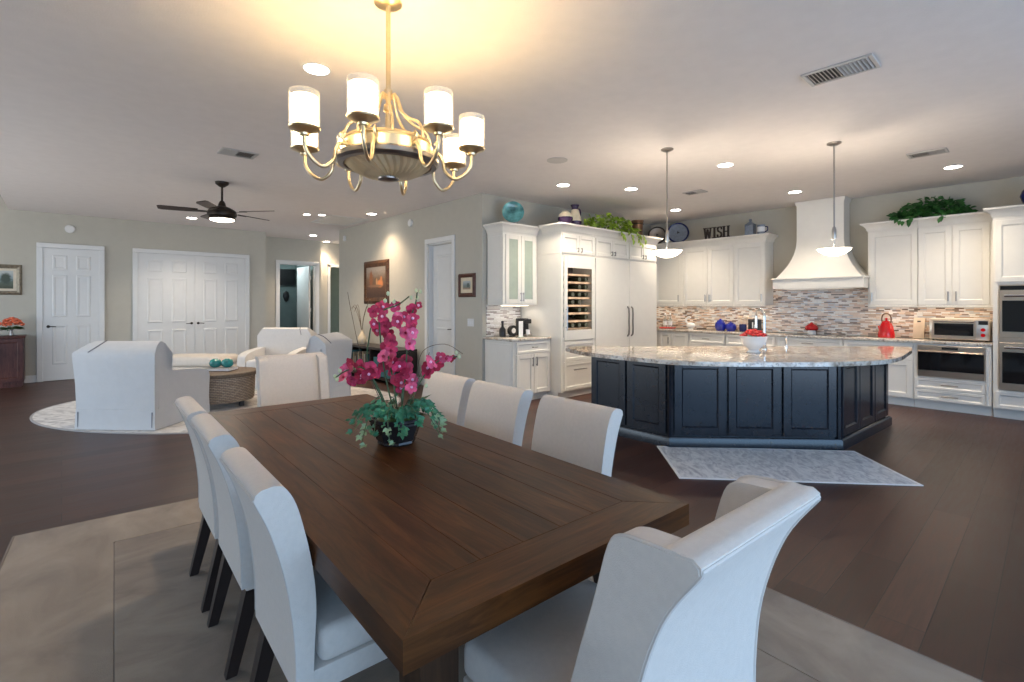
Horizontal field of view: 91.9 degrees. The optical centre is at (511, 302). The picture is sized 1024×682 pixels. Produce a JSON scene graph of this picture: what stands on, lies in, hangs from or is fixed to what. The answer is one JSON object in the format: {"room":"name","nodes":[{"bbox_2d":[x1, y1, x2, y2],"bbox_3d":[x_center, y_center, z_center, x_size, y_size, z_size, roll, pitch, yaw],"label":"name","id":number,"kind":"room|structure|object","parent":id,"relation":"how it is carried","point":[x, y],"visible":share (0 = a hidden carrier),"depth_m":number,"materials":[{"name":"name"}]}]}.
{"room":"dining room","nodes":[
{"label":"dining room","id":0,"kind":"room"},
{"bbox_2d":[0,195,265,381],"bbox_3d":[-8.900,-0.280,9.275,7.720,3.420,0.900,0,0,-42],"label":"wall","id":1,"kind":"structure","parent":0,"point":[20,230],"depth_m":9.67,"materials":[{"name":"paint"}]},
{"bbox_2d":[0,264,21,294],"bbox_3d":[-8.967,-0.410,8.576,0.680,0.535,0.040,0,0,-42],"label":"landscape picture","id":2,"kind":"object","parent":1,"relation":"attached to","point":[10,275],"visible":1,"depth_m":8.71,"materials":[{"name":"white wood"}]},
{"bbox_2d":[24,375,35,382],"bbox_3d":[-9.961,1.365,7.689,3.715,0.130,0.017,0,0,-42],"label":"baseboard","id":3,"kind":"structure","parent":1,"relation":"attached to","point":[31,378],"depth_m":8.88,"materials":[{"name":"white paint"}]},
{"bbox_2d":[36,242,104,381],"bbox_3d":[-8.213,0.168,9.235,0.950,2.525,0.082,0,0,-42],"label":"door","id":4,"kind":"structure","parent":1,"relation":"in","point":[70,278],"depth_m":9.19,"materials":[{"name":"white paint"}]},
{"bbox_2d":[132,248,249,362],"bbox_3d":[-6.760,0.168,10.557,2.120,2.525,0.082,0,0,-42],"label":"door","id":5,"kind":"structure","parent":1,"relation":"in","point":[190,302],"depth_m":10.54,"materials":[{"name":"white paint"}]},
{"bbox_2d":[266,237,320,333],"bbox_3d":[-5.736,-0.110,12.722,1.600,3.080,0.140,0,0,-42],"label":"wall","id":6,"kind":"structure","parent":0,"point":[276,248],"depth_m":12.52,"materials":[{"name":"paint"}]},
{"bbox_2d":[276,260,318,333],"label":"door","id":7,"kind":"structure","parent":6,"relation":"in","point":[303,273],"depth_m":13.16,"materials":[{"name":"white paint"}]},
{"bbox_2d":[280,264,312,329],"bbox_3d":[-5.884,-0.110,14.007,3.450,3.080,1.960,0,0,-42],"label":"wall","id":8,"kind":"structure","parent":0,"point":[288,310],"depth_m":14.55,"materials":[{"name":"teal paint"}]},
{"bbox_2d":[280,269,294,284],"bbox_3d":[-6.686,-0.755,14.406,0.700,0.470,0.070,0,0,-42],"label":"wall box","id":9,"kind":"object","parent":8,"relation":"attached to","point":[287,276],"visible":0.56,"depth_m":14.47,"materials":[{"name":"black plastic"}]},
{"bbox_2d":[321,243,338,333],"bbox_3d":[-4.798,-0.110,13.981,1.480,3.080,0.140,0,0,-42],"label":"wall","id":10,"kind":"structure","parent":0,"point":[329,251],"depth_m":13.59,"materials":[{"name":"paint"}]},
{"bbox_2d":[327,264,338,332],"bbox_3d":[-4.751,0.180,14.010,1.010,2.500,0.160,0,0,-42],"label":"door frame","id":11,"kind":"structure","parent":10,"relation":"in","point":[328,265],"depth_m":13.63,"materials":[{"name":"white paint"}]},
{"bbox_2d":[330,267,338,332],"bbox_3d":[-5.250,-0.110,14.759,1.500,3.080,0.100,0,0,-42],"label":"wall","id":12,"kind":"structure","parent":0,"point":[334,271],"depth_m":14.68,"materials":[{"name":"paint"}]},
{"bbox_2d":[339,195,475,379],"bbox_3d":[-2.181,-0.110,9.433,0.150,3.080,5.010,0,0,-42],"label":"wall","id":13,"kind":"structure","parent":0,"point":[391,238],"depth_m":8.96,"materials":[{"name":"paint"}]},
{"bbox_2d":[364,259,388,303],"bbox_3d":[-2.728,-0.415,9.889,0.040,0.870,1.060,0,0,-42],"label":"painting","id":14,"kind":"object","parent":13,"relation":"attached to","point":[378,270],"visible":0.92,"depth_m":9.86,"materials":[{"name":"brown wood"}]},
{"bbox_2d":[425,234,454,379],"bbox_3d":[-1.153,0.168,8.286,0.173,2.525,0.880,0,0,-42],"label":"door","id":15,"kind":"structure","parent":13,"relation":"in","point":[439,257],"depth_m":8.36,"materials":[{"name":"white paint"}]},
{"bbox_2d":[458,273,475,296],"bbox_3d":[-0.709,-0.275,7.670,0.040,0.370,0.430,0,0,-42],"label":"picture","id":16,"kind":"object","parent":13,"relation":"attached to","point":[466,282],"visible":1,"depth_m":7.66,"materials":[{"name":"brown wood"}]},
{"bbox_2d":[0,0,1023,243],"bbox_3d":[-1.049,-1.875,7.698,10.190,0.450,19.200,0,0,-42],"label":"ceiling","id":17,"kind":"structure","parent":0,"point":[114,109],"depth_m":3.96,"materials":[{"name":"paint"}]},
{"bbox_2d":[157,181,269,221],"bbox_3d":[-3.995,-1.379,6.767,1.398,0.539,1.374,0,0,-42],"label":"ceiling fan","id":18,"kind":"object","parent":17,"relation":"hanging from","point":[220,213],"visible":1,"depth_m":6.63,"materials":[{"name":"black metal"}]},
{"bbox_2d":[217,147,258,159],"bbox_3d":[-3.010,-1.641,5.441,0.360,0.015,0.260,0,0,-42],"label":"ceiling vent","id":19,"kind":"object","parent":17,"relation":"in","point":[225,151],"visible":1,"depth_m":5.43,"materials":[{"name":"metal"}]},
{"bbox_2d":[301,62,330,75],"bbox_3d":[-1.379,-1.647,3.491,0.196,0.006,0.196,0,0,-42],"label":"recessed light","id":20,"kind":"object","parent":17,"relation":"in","point":[317,69],"visible":1,"depth_m":3.49,"materials":[{"name":"white paint"}]},
{"bbox_2d":[312,215,369,225],"bbox_3d":[-3.447,-1.643,9.910,0.760,0.011,1.080,0,0,-42],"label":"ceiling hatch","id":21,"kind":"object","parent":17,"relation":"attached to","point":[332,219],"visible":1,"depth_m":9.88,"materials":[{"name":"white paint"}]},
{"bbox_2d":[288,0,484,195],"bbox_3d":[-0.681,-1.159,2.725,0.999,0.981,0.999,0,0,-22],"label":"chandelier","id":22,"kind":"object","parent":17,"relation":"hanging from","point":[388,153],"visible":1,"depth_m":2.54,"materials":[{"name":"gold metal"}]},
{"bbox_2d":[547,157,567,163],"bbox_3d":[0.521,-1.645,5.713,0.240,0.009,0.240,0,0,-42],"label":"ceiling speaker","id":23,"kind":"object","parent":17,"relation":"attached to","point":[556,160],"visible":1,"depth_m":5.70,"materials":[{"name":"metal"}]},
{"bbox_2d":[652,147,682,257],"bbox_3d":[1.662,-1.067,5.305,0.324,1.164,0.324,0,0,-42],"label":"pendant lamp","id":24,"kind":"object","parent":17,"relation":"hanging from","point":[668,252],"visible":1,"depth_m":5.29,"materials":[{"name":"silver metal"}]},
{"bbox_2d":[816,141,852,255],"bbox_3d":[3.320,-1.067,5.103,0.324,1.164,0.324,0,0,-42],"label":"pendant lamp","id":25,"kind":"object","parent":17,"relation":"hanging from","point":[835,250],"visible":1,"depth_m":5.08,"materials":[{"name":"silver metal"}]},
{"bbox_2d":[800,53,880,86],"bbox_3d":[2.325,-1.641,3.508,0.260,0.015,0.430,0,0,-42],"label":"ceiling vent","id":26,"kind":"object","parent":17,"relation":"in","point":[858,65],"visible":1,"depth_m":3.49,"materials":[{"name":"metal"}]},
{"bbox_2d":[906,147,948,158],"bbox_3d":[4.560,-1.641,5.434,0.220,0.015,0.340,0,0,-42],"label":"ceiling vent","id":27,"kind":"object","parent":17,"relation":"in","point":[940,150],"visible":1,"depth_m":5.42,"materials":[{"name":"metal"}]},
{"bbox_2d":[0,374,1023,681],"bbox_3d":[-2.347,1.480,6.517,13.700,0.100,19.200,0,0,-42],"label":"floor","id":28,"kind":"structure","parent":0,"point":[934,570],"depth_m":3.51,"materials":[{"name":"brown wood"}]},
{"bbox_2d":[0,334,26,387],"bbox_3d":[-8.828,0.996,8.342,0.910,0.868,0.537,0,0,-42],"label":"credenza","id":29,"kind":"object","parent":28,"relation":"on","point":[12,348],"visible":1,"depth_m":8.38,"materials":[{"name":"brown wood"}]},
{"bbox_2d":[0,317,24,335],"bbox_3d":[-8.605,0.398,8.505,0.360,0.326,0.357,0,0,-42],"label":"bouquet","id":30,"kind":"object","parent":29,"relation":"on","point":[7,321],"visible":1,"depth_m":8.48,"materials":[{"name":"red plant"}]},
{"bbox_2d":[30,387,400,433],"bbox_3d":[-3.987,1.423,7.026,4.770,0.011,3.290,0,0,1],"label":"oval rug","id":31,"kind":"object","parent":28,"relation":"on","point":[61,416],"visible":0.31,"depth_m":6.25,"materials":[{"name":"fabric"}]},
{"bbox_2d":[72,340,209,429],"bbox_3d":[-4.405,0.920,5.970,0.958,0.987,0.954,0,0,3],"label":"armchair","id":32,"kind":"object","parent":31,"relation":"on","point":[120,385],"visible":1,"depth_m":5.52,"materials":[{"name":"fabric"}]},
{"bbox_2d":[172,354,237,368],"bbox_3d":[-5.357,1.153,8.443,1.100,0.530,0.660,0,0,0],"label":"bench ottoman","id":33,"kind":"object","parent":31,"relation":"on","point":[179,361],"visible":0.25,"depth_m":8.14,"materials":[{"name":"beige fabric"}]},
{"bbox_2d":[209,367,255,405],"bbox_3d":[-4.028,1.181,6.894,0.870,0.475,0.870,0,0,-42],"label":"table","id":34,"kind":"object","parent":31,"relation":"on","point":[238,385],"visible":0.54,"depth_m":6.63,"materials":[{"name":"wicker"}]},
{"bbox_2d":[204,366,238,371],"bbox_3d":[-4.049,0.919,6.902,0.340,0.046,0.260,0,0,-2],"label":"tray","id":35,"kind":"object","parent":34,"relation":"on","point":[220,368],"visible":0.74,"depth_m":6.78,"materials":[{"name":"white ceramic"}]},
{"bbox_2d":[209,359,220,367],"bbox_3d":[-4.134,0.837,6.899,0.160,0.118,0.160,0,0,-42],"label":"glass ball","id":36,"kind":"object","parent":35,"relation":"on","point":[213,363],"visible":0.98,"depth_m":6.84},
{"bbox_2d":[221,359,233,367],"bbox_3d":[-3.968,0.837,6.902,0.160,0.118,0.160,0,0,-42],"label":"glass ball","id":37,"kind":"object","parent":35,"relation":"on","point":[225,363],"visible":1,"depth_m":6.85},
{"bbox_2d":[237,327,316,388],"bbox_3d":[-4.041,0.920,8.579,0.958,0.987,0.954,0,0,0],"label":"armchair","id":38,"kind":"object","parent":31,"relation":"on","point":[270,340],"visible":0.44,"depth_m":8.78,"materials":[{"name":"fabric"}]},
{"bbox_2d":[246,359,255,367],"bbox_3d":[-4.040,1.009,8.422,0.650,0.134,0.640,0,0,0],"label":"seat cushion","id":39,"kind":"object","parent":38,"relation":"on","point":[249,362],"depth_m":8.10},
{"bbox_2d":[257,332,352,406],"bbox_3d":[-2.929,0.920,7.090,0.954,0.987,0.958,0,0,3],"label":"armchair","id":40,"kind":"object","parent":31,"relation":"on","point":[337,346],"visible":0.22,"depth_m":6.95,"materials":[{"name":"fabric"}]},
{"bbox_2d":[351,343,416,386],"bbox_3d":[-2.476,1.120,9.273,0.420,0.620,1.950,0,0,-42],"label":"console table","id":41,"kind":"object","parent":28,"relation":"on","point":[374,350],"visible":0.31,"depth_m":9.01,"materials":[{"name":"wood"}]},
{"bbox_2d":[352,299,370,343],"bbox_3d":[-3.038,0.359,9.844,0.733,0.897,0.170,0,0,32],"label":"dry branches","id":42,"kind":"object","parent":41,"relation":"on","point":[361,338],"visible":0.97,"depth_m":9.76,"materials":[{"name":"beige ceramic"}]},
{"bbox_2d":[358,330,365,343],"bbox_3d":[-2.971,0.668,9.803,0.170,0.280,0.170,0,0,-42],"label":"vase","id":43,"kind":"object","parent":41,"relation":"on","point":[361,338],"depth_m":9.75,"materials":[{"name":"beige ceramic"}]},
{"bbox_2d":[0,497,983,681],"bbox_3d":[-0.224,1.423,1.923,3.024,0.012,5.224,0,0,-39],"label":"area rug","id":44,"kind":"object","parent":28,"relation":"on","point":[69,592],"visible":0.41,"depth_m":2.18,"materials":[{"name":"carpet"}]},
{"bbox_2d":[174,396,222,612],"bbox_3d":[-1.361,0.953,2.587,0.626,0.928,0.470,0,0,-40],"label":"dining chair","id":45,"kind":"object","parent":44,"relation":"on","point":[187,406],"visible":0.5,"depth_m":2.39,"materials":[{"name":"beige fabric"}]},
{"bbox_2d":[190,413,254,679],"bbox_3d":[-1.018,0.953,2.183,0.626,0.928,0.470,0,0,-40],"label":"dining chair","id":46,"kind":"object","parent":44,"relation":"on","point":[236,559],"visible":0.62,"depth_m":1.91,"materials":[{"name":"beige fabric"}]},
{"bbox_2d":[255,352,330,406],"bbox_3d":[-1.667,0.922,3.866,0.520,0.988,0.724,0,0,-34],"label":"chair","id":47,"kind":"object","parent":44,"relation":"on","point":[285,378],"visible":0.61,"depth_m":4.02,"materials":[{"name":"beige fabric"}]},
{"bbox_2d":[219,447,387,681],"bbox_3d":[-0.584,0.953,1.666,0.626,0.928,0.470,0,0,-40],"label":"dining chair","id":48,"kind":"object","parent":44,"relation":"on","point":[311,633],"visible":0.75,"depth_m":1.43,"materials":[{"name":"beige fabric"}]},
{"bbox_2d":[420,371,475,426],"bbox_3d":[-0.623,0.953,3.215,0.626,0.928,0.470,0,0,-40],"label":"dining chair","id":49,"kind":"object","parent":44,"relation":"on","point":[449,393],"visible":0.09,"depth_m":3.25,"materials":[{"name":"beige fabric"}]},
{"bbox_2d":[208,394,688,681],"bbox_3d":[-0.644,1.042,2.313,1.050,0.748,2.598,0,0,-40],"label":"dining table","id":50,"kind":"object","parent":44,"relation":"on","point":[432,543],"visible":0.88,"depth_m":1.53,"materials":[{"name":"brown wood"}]},
{"bbox_2d":[333,288,462,448],"bbox_3d":[-0.547,0.298,2.386,0.524,0.739,0.467,0,0,-34],"label":"orchid arrangement","id":51,"kind":"object","parent":50,"relation":"on","point":[391,426],"visible":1,"depth_m":2.33,"materials":[{"name":"pink plant"}]},
{"bbox_2d":[464,380,532,445],"bbox_3d":[-0.268,0.953,2.782,0.626,0.928,0.470,0,0,-40],"label":"dining chair","id":52,"kind":"object","parent":44,"relation":"on","point":[499,411],"visible":0.36,"depth_m":2.85,"materials":[{"name":"beige fabric"}]},
{"bbox_2d":[531,395,622,583],"bbox_3d":[0.130,0.953,2.293,0.626,0.928,0.470,0,0,-40],"label":"dining chair","id":53,"kind":"object","parent":44,"relation":"on","point":[579,433],"visible":0.37,"depth_m":2.37,"materials":[{"name":"beige fabric"}]},
{"bbox_2d":[463,475,820,681],"bbox_3d":[0.284,0.922,1.256,0.520,0.988,0.724,0,0,-39],"label":"chair","id":54,"kind":"object","parent":44,"relation":"on","point":[662,606],"visible":0.98,"depth_m":1.02,"materials":[{"name":"beige fabric"}]},
{"bbox_2d":[485,339,549,399],"bbox_3d":[0.097,0.989,7.427,0.764,0.882,0.691,0,0,-42],"label":"base cabinet","id":55,"kind":"object","parent":28,"relation":"on","point":[525,365],"visible":0.87,"depth_m":7.19,"materials":[{"name":"white paint"}]},
{"bbox_2d":[484,335,550,341],"bbox_3d":[0.083,0.527,7.433,0.777,0.038,0.664,0,0,-42],"label":"countertop","id":56,"kind":"structure","parent":55,"relation":"on","point":[497,338],"depth_m":7.26,"materials":[{"name":"stone"}]},
{"bbox_2d":[507,325,517,336],"bbox_3d":[0.006,0.421,7.467,0.160,0.170,0.063,0,0,-42],"label":"clock","id":57,"kind":"object","parent":56,"relation":"on","point":[512,330],"visible":1,"depth_m":7.44,"materials":[{"name":"black plastic"}]},
{"bbox_2d":[516,318,531,335],"bbox_3d":[0.185,0.371,7.672,0.120,0.270,0.260,0,0,-42],"label":"coffee machine","id":58,"kind":"object","parent":56,"relation":"on","point":[526,331],"visible":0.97,"depth_m":7.61,"materials":[{"name":"black plastic"}]},
{"bbox_2d":[521,253,594,397],"bbox_3d":[0.746,0.347,7.868,0.785,2.165,0.913,0,0,-42],"label":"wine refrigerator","id":59,"kind":"object","parent":28,"relation":"on","point":[570,373],"visible":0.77,"depth_m":7.51,"materials":[{"name":"white paint"}]},
{"bbox_2d":[537,222,598,256],"bbox_3d":[0.724,-0.959,7.830,0.870,0.444,0.939,0,0,-42],"label":"upper cabinet","id":60,"kind":"object","parent":59,"relation":"on","point":[558,237],"visible":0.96,"depth_m":7.50,"materials":[{"name":"white paint"}]},
{"bbox_2d":[558,211,572,222],"bbox_3d":[0.806,-1.286,7.480,0.230,0.205,0.230,0,0,-42],"label":"round vase","id":61,"kind":"object","parent":60,"relation":"on","point":[564,216],"visible":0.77,"depth_m":7.39,"materials":[{"name":"ceramic"}]},
{"bbox_2d":[571,204,581,224],"bbox_3d":[0.979,-1.352,7.692,0.206,0.338,0.206,0,0,3],"label":"jug","id":62,"kind":"object","parent":60,"relation":"on","point":[575,210],"visible":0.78,"depth_m":7.63,"materials":[{"name":"ceramic"}]},
{"bbox_2d":[594,257,656,345],"bbox_3d":[1.709,0.347,8.733,1.800,2.165,0.930,0,0,-42],"label":"refrigerator","id":63,"kind":"object","parent":28,"relation":"on","point":[625,290],"visible":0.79,"depth_m":8.38,"materials":[{"name":"white paint"}]},
{"bbox_2d":[594,228,631,259],"bbox_3d":[1.384,-0.959,8.431,0.913,0.444,0.939,0,0,-42],"label":"upper cabinet","id":64,"kind":"object","parent":63,"relation":"on","point":[608,243],"visible":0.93,"depth_m":8.09,"materials":[{"name":"white paint"}]},
{"bbox_2d":[583,213,646,248],"bbox_3d":[1.695,-1.218,8.226,1.524,0.572,0.415,0,0,-42],"label":"pothos","id":65,"kind":"object","parent":64,"relation":"on","point":[602,222],"visible":0.91,"depth_m":8.21,"materials":[{"name":"green plant"}]},
{"bbox_2d":[628,233,662,262],"bbox_3d":[2.082,-0.959,9.066,0.970,0.444,0.939,0,0,-42],"label":"upper cabinet","id":66,"kind":"object","parent":63,"relation":"on","point":[635,252],"visible":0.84,"depth_m":8.72,"materials":[{"name":"white paint"}]},
{"bbox_2d":[631,220,643,234],"bbox_3d":[2.209,-1.315,8.716,0.224,0.265,0.224,0,0,-42],"label":"bucket","id":67,"kind":"object","parent":66,"relation":"on","point":[638,224],"visible":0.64,"depth_m":8.63,"materials":[{"name":"brown metal"}]},
{"bbox_2d":[657,331,688,345],"bbox_3d":[3.100,0.989,9.816,0.673,0.882,1.182,0,0,-42],"label":"base cabinet","id":68,"kind":"object","parent":28,"relation":"on","point":[664,338],"visible":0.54,"depth_m":9.42,"materials":[{"name":"white paint"}]},
{"bbox_2d":[657,327,992,346],"bbox_3d":[4.468,0.527,8.329,0.651,0.038,5.234,0,0,-42],"label":"countertop","id":69,"kind":"structure","parent":68,"relation":"on","point":[711,331],"depth_m":7.29,"materials":[{"name":"stone"}]},
{"bbox_2d":[715,319,725,330],"bbox_3d":[3.850,0.397,9.141,0.200,0.220,0.200,0,0,-42],"label":"jar","id":70,"kind":"object","parent":69,"relation":"on","point":[720,325],"visible":0.98,"depth_m":9.07,"materials":[{"name":"ceramic"}]},
{"bbox_2d":[725,321,736,330],"bbox_3d":[3.970,0.418,8.980,0.194,0.176,0.194,0,0,-42],"label":"teapot","id":71,"kind":"object","parent":69,"relation":"on","point":[730,326],"visible":0.97,"depth_m":8.91,"materials":[{"name":"ceramic"}]},
{"bbox_2d":[748,319,761,330],"bbox_3d":[4.321,0.397,8.786,0.082,0.220,0.220,0,0,-42],"label":"framed sign","id":72,"kind":"object","parent":69,"relation":"on","point":[751,322],"visible":0.63,"depth_m":8.77,"materials":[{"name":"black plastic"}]},
{"bbox_2d":[805,322,818,333],"bbox_3d":[4.936,0.411,8.156,0.196,0.190,0.196,0,0,-42],"label":"figurine","id":73,"kind":"object","parent":69,"relation":"on","point":[811,327],"visible":1,"depth_m":8.10,"materials":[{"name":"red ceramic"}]},
{"bbox_2d":[788,333,856,336],"bbox_3d":[4.878,0.504,7.819,0.440,0.007,0.880,0,0,-42],"label":"cooktop","id":74,"kind":"object","parent":69,"relation":"in","point":[791,333],"visible":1,"depth_m":7.70,"materials":[{"name":"silver glass"}]},
{"bbox_2d":[878,313,894,337],"bbox_3d":[5.511,0.326,7.287,0.213,0.360,0.212,0,0,39],"label":"kettle","id":75,"kind":"object","parent":69,"relation":"on","point":[886,329],"visible":0.99,"depth_m":7.22,"materials":[{"name":"metal"}]},
{"bbox_2d":[913,318,924,338],"bbox_3d":[5.867,0.362,7.136,0.081,0.295,0.130,0,0,-42],"label":"cutting board","id":76,"kind":"object","parent":69,"relation":"on","point":[918,323],"visible":0.94,"depth_m":7.13,"materials":[{"name":"brown wood"}]},
{"bbox_2d":[929,318,992,341],"bbox_3d":[6.006,0.356,6.635,0.424,0.300,0.600,0,0,-42],"label":"toaster oven","id":77,"kind":"object","parent":69,"relation":"on","point":[974,329],"visible":1,"depth_m":6.51,"materials":[{"name":"metal"}]},
{"bbox_2d":[689,333,725,345],"bbox_3d":[3.728,0.989,9.127,0.673,0.882,0.677,0,0,-42],"label":"base cabinet","id":78,"kind":"object","parent":28,"relation":"on","point":[695,339],"visible":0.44,"depth_m":8.92,"materials":[{"name":"white paint"}]},
{"bbox_2d":[566,346,911,450],"bbox_3d":[2.605,0.973,5.092,3.977,0.915,1.599,0,0,0],"label":"kitchen island","id":79,"kind":"object","parent":28,"relation":"on","point":[777,397],"visible":0.95,"depth_m":4.88,"materials":[{"name":"blue paint"}]},
{"bbox_2d":[566,346,911,366],"bbox_3d":[2.605,0.534,5.092,3.977,0.039,1.599,0,0,0],"label":"island countertop","id":80,"kind":"structure","parent":79,"relation":"on","point":[724,356],"depth_m":4.92,"materials":[{"name":"stone"}]},
{"bbox_2d":[739,329,768,352],"bbox_3d":[2.515,0.391,5.155,0.284,0.247,0.284,0,0,-42],"label":"flower bowl","id":81,"kind":"object","parent":80,"relation":"on","point":[753,340],"visible":1,"depth_m":5.08,"materials":[{"name":"white ceramic"}]},
{"bbox_2d":[754,308,767,349],"bbox_3d":[2.798,0.286,5.543,0.076,0.456,0.196,0,0,-2],"label":"gooseneck faucet","id":82,"kind":"object","parent":80,"relation":"on","point":[764,347],"visible":0.8,"depth_m":5.47,"materials":[{"name":"silver metal"}]},
{"bbox_2d":[726,334,775,345],"bbox_3d":[4.236,0.989,8.568,0.673,0.882,0.827,0,0,-42],"label":"base cabinet","id":83,"kind":"object","parent":28,"relation":"on","point":[731,340],"visible":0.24,"depth_m":8.53,"materials":[{"name":"white paint"}]},
{"bbox_2d":[657,446,923,485],"bbox_3d":[2.325,1.425,4.394,1.860,0.008,0.910,0,0,5],"label":"floor mat","id":84,"kind":"object","parent":28,"relation":"on","point":[789,465],"visible":1,"depth_m":4.31,"materials":[{"name":"fabric"}]},
{"bbox_2d":[776,337,843,345],"bbox_3d":[4.832,0.989,7.914,0.673,0.882,0.937,0,0,-42],"label":"base cabinet","id":85,"kind":"object","parent":28,"relation":"on","point":[780,341],"visible":0.24,"depth_m":7.72,"materials":[{"name":"white paint"}]},
{"bbox_2d":[844,340,914,406],"bbox_3d":[5.424,0.989,7.263,0.673,0.882,0.817,0,0,-42],"label":"base cabinet","id":86,"kind":"object","parent":28,"relation":"on","point":[901,373],"visible":0.3,"depth_m":6.88,"materials":[{"name":"white paint"}]},
{"bbox_2d":[914,343,992,415],"bbox_3d":[5.960,0.989,6.673,0.673,0.882,0.772,0,0,-42],"label":"base cabinet","id":87,"kind":"object","parent":28,"relation":"on","point":[947,394],"depth_m":6.45,"materials":[{"name":"white paint"}]},
{"bbox_2d":[983,204,1023,419],"bbox_3d":[6.494,0.124,6.044,0.731,2.611,1.030,0,0,-42],"label":"tall cabinet","id":88,"kind":"object","parent":28,"relation":"on","point":[1008,221],"visible":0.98,"depth_m":6.08,"materials":[{"name":"white paint"}]},
{"bbox_2d":[999,285,1023,391],"bbox_3d":[6.433,0.425,5.989,0.602,1.290,0.750,0,0,-42],"label":"double wall oven","id":89,"kind":"object","parent":88,"relation":"in","point":[1011,297],"visible":1,"depth_m":6.02,"materials":[{"name":"metal"}]},
{"bbox_2d":[476,193,650,380],"bbox_3d":[1.197,-0.110,9.019,4.590,3.080,0.150,0,0,-42],"label":"wall","id":90,"kind":"structure","parent":0,"point":[489,207],"depth_m":7.50,"materials":[{"name":"paint"}]},
{"bbox_2d":[486,305,519,335],"bbox_3d":[-0.128,0.268,7.703,0.700,0.475,0.011,0,0,-42],"label":"backsplash","id":91,"kind":"structure","parent":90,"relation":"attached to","point":[495,314],"depth_m":7.62,"materials":[{"name":"tile"}]},
{"bbox_2d":[483,221,539,305],"bbox_3d":[0.002,-0.562,7.512,0.785,1.218,0.439,0,0,-42],"label":"wall cabinet","id":92,"kind":"object","parent":90,"relation":"attached to","point":[511,247],"visible":0.99,"depth_m":7.38,"materials":[{"name":"white paint"}]},
{"bbox_2d":[502,201,523,222],"bbox_3d":[0.013,-1.349,7.432,0.330,0.349,0.180,0,0,-4],"label":"glass plate","id":93,"kind":"object","parent":92,"relation":"on","point":[512,211],"visible":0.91,"depth_m":7.41,"materials":[{"name":"teal glass"}]},
{"bbox_2d":[651,176,1023,337],"bbox_3d":[5.977,-0.110,7.324,0.200,3.080,9.190,0,0,-42],"label":"wall","id":94,"kind":"structure","parent":0,"point":[782,222],"depth_m":7.74,"materials":[{"name":"paint"}]},
{"bbox_2d":[656,242,683,305],"bbox_3d":[3.102,-0.560,9.987,0.441,1.241,0.922,0,0,-42],"label":"upper cabinet","id":95,"kind":"object","parent":94,"relation":"attached to","point":[669,270],"visible":0.48,"depth_m":9.75,"materials":[{"name":"white paint"}]},
{"bbox_2d":[648,227,664,243],"bbox_3d":[2.925,-1.363,9.976,0.362,0.360,0.149,0,0,18],"label":"decorative plate","id":96,"kind":"object","parent":95,"relation":"on","point":[659,232],"visible":0.64,"depth_m":9.97,"materials":[{"name":"ceramic"}]},
{"bbox_2d":[668,223,688,241],"bbox_3d":[3.301,-1.392,9.845,0.420,0.419,0.149,0,0,18],"label":"decorative plate","id":97,"kind":"object","parent":95,"relation":"on","point":[678,232],"visible":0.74,"depth_m":9.83,"materials":[{"name":"blue ceramic"}]},
{"bbox_2d":[681,236,733,305],"bbox_3d":[3.740,-0.560,9.285,0.441,1.241,0.970,0,0,-42],"label":"upper cabinet","id":98,"kind":"object","parent":94,"relation":"attached to","point":[708,264],"visible":0.96,"depth_m":9.15,"materials":[{"name":"white paint"}]},
{"bbox_2d":[703,225,729,238],"bbox_3d":[3.737,-1.291,9.057,0.036,0.200,0.492,0,0,-42],"label":"word sign","id":99,"kind":"object","parent":98,"relation":"on","point":[706,232],"visible":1,"depth_m":9.07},
{"bbox_2d":[732,233,777,306],"bbox_3d":[4.274,-0.560,8.699,0.441,1.241,0.609,0,0,-42],"label":"upper cabinet","id":100,"kind":"object","parent":94,"relation":"attached to","point":[753,253],"visible":1,"depth_m":8.60,"materials":[{"name":"white paint"}]},
{"bbox_2d":[744,219,755,234],"bbox_3d":[4.175,-1.327,8.666,0.150,0.288,0.150,0,0,-42],"label":"bottle","id":101,"kind":"object","parent":100,"relation":"on","point":[750,227],"visible":0.8,"depth_m":8.64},
{"bbox_2d":[771,196,869,289],"bbox_3d":[4.908,-0.929,7.842,0.656,1.429,1.285,0,0,-42],"label":"range hood","id":102,"kind":"object","parent":94,"relation":"attached to","point":[808,268],"visible":0.86,"depth_m":7.78,"materials":[{"name":"white paint"}]},
{"bbox_2d":[657,288,992,340],"bbox_3d":[4.717,0.068,8.551,0.011,0.875,5.240,0,0,-42],"label":"backsplash","id":103,"kind":"structure","parent":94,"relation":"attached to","point":[842,311],"depth_m":8.14,"materials":[{"name":"tile"}]},
{"bbox_2d":[860,218,917,306],"bbox_3d":[5.567,-0.560,7.278,0.441,1.241,0.667,0,0,-42],"label":"upper cabinet","id":104,"kind":"object","parent":94,"relation":"attached to","point":[892,247],"visible":0.92,"depth_m":7.15,"materials":[{"name":"white paint"}]},
{"bbox_2d":[868,305,917,306],"bbox_3d":[5.489,0.048,7.150,0.020,0.024,0.578,0,0,-42],"label":"light","id":105,"kind":"object","parent":104,"relation":"attached to","point":[868,305],"depth_m":7.18,"materials":[{"name":"white paint"}]},
{"bbox_2d":[917,211,992,307],"bbox_3d":[6.050,-0.560,6.747,0.441,1.241,0.762,0,0,-42],"label":"upper cabinet","id":106,"kind":"object","parent":94,"relation":"attached to","point":[955,253],"visible":0.93,"depth_m":6.62,"materials":[{"name":"white paint"}]},
{"bbox_2d":[886,196,977,227],"bbox_3d":[5.827,-1.273,6.906,0.449,0.438,1.011,0,0,-42],"label":"ivy garland","id":107,"kind":"object","parent":106,"relation":"on","point":[958,207],"visible":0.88,"depth_m":6.88,"materials":[{"name":"green plant"}]},
{"bbox_2d":[918,306,992,307],"bbox_3d":[5.944,0.048,6.651,0.020,0.024,0.758,0,0,-42],"label":"light","id":108,"kind":"object","parent":106,"relation":"attached to","point":[918,306],"depth_m":6.56,"materials":[{"name":"white paint"}]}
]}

